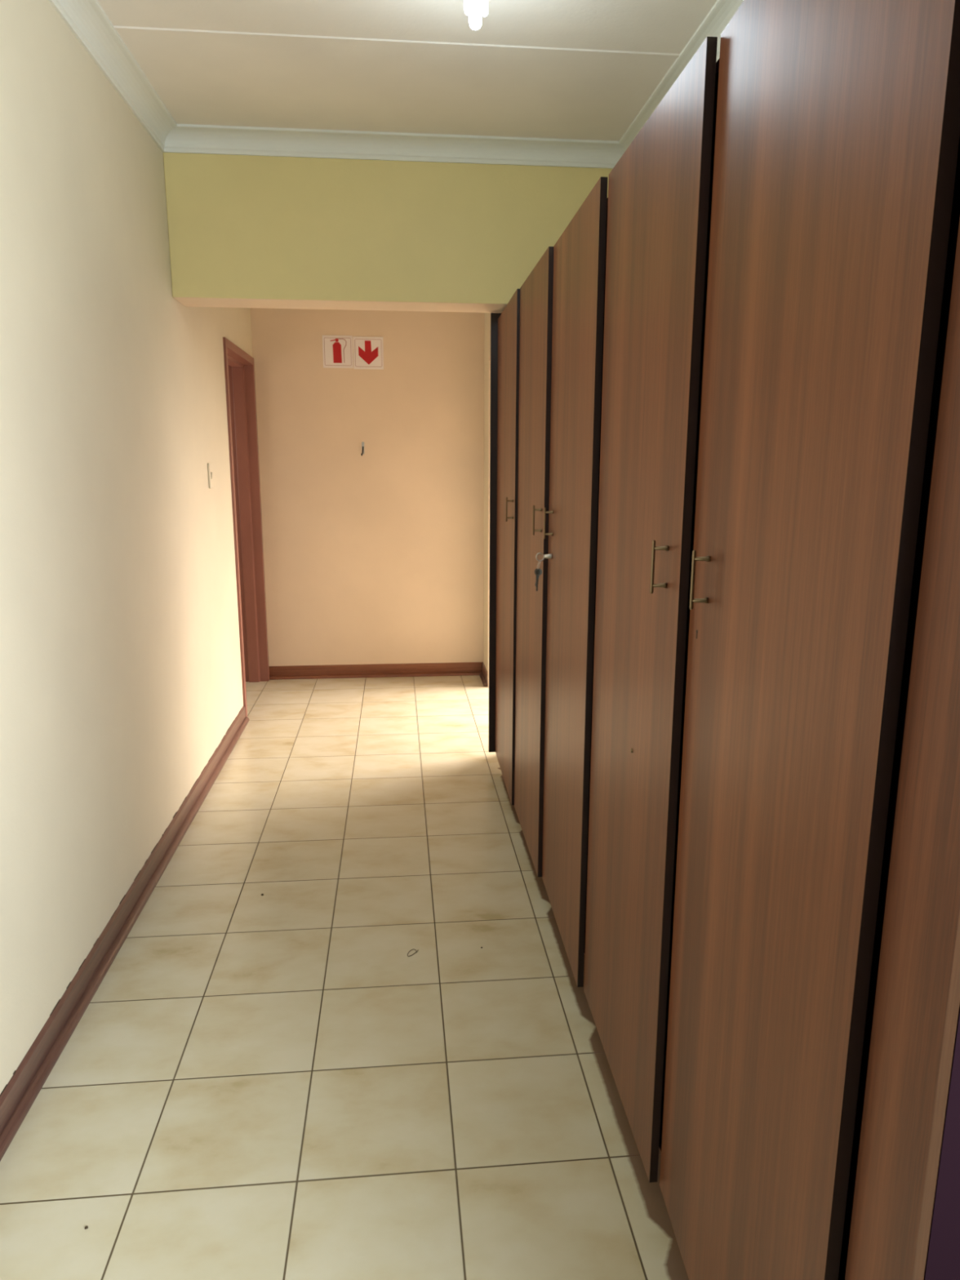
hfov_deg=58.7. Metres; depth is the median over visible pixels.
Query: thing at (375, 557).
wall
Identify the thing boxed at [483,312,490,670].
wall
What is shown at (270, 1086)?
floor
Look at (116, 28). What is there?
trim
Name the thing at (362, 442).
wall hook
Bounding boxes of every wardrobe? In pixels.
[488,288,519,804]
[514,177,608,986]
[583,0,959,1279]
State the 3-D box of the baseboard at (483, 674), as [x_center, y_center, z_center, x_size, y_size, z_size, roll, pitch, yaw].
[0.024,0.232,5.850,0.030,0.088,0.330,-1,12,-5]
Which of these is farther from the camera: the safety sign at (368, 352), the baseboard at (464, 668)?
the baseboard at (464, 668)
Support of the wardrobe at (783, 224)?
on the floor
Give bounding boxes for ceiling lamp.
[464,0,488,30]
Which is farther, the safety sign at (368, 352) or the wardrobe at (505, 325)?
the safety sign at (368, 352)
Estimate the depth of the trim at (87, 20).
2.71 m
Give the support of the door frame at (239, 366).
in the wall at (121, 682)
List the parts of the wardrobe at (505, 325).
panel, handle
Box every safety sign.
[322,335,353,368]
[352,336,383,369]
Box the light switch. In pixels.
[207,462,213,488]
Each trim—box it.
[48,0,177,152]
[113,26,679,57]
[163,124,626,168]
[618,0,743,150]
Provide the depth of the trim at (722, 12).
2.69 m
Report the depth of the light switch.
4.10 m
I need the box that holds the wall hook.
[360,441,364,455]
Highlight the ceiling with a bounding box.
[97,0,717,141]
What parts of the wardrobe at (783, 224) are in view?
door, handle, panel, handle, panel, panel, wardrobe filler, panel, panel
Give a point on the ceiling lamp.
(482, 6)
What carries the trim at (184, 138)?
attached to the beam
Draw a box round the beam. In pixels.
[163,152,612,312]
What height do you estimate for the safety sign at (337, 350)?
0.200 m
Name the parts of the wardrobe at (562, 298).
door, handle, handle, door, panel, panel, panel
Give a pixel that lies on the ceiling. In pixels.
(200, 79)
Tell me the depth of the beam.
3.51 m
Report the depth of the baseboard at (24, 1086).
2.45 m
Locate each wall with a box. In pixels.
[0,0,252,1093]
[249,307,484,666]
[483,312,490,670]
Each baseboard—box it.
[0,706,248,1161]
[269,662,482,679]
[479,662,487,686]
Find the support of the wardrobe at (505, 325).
on the floor
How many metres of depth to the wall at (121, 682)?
2.50 m
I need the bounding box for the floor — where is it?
[0,675,688,1279]
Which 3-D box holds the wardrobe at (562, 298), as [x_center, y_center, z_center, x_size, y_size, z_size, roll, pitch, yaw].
[0.454,-0.143,2.749,0.567,2.085,1.260,-1,12,-5]

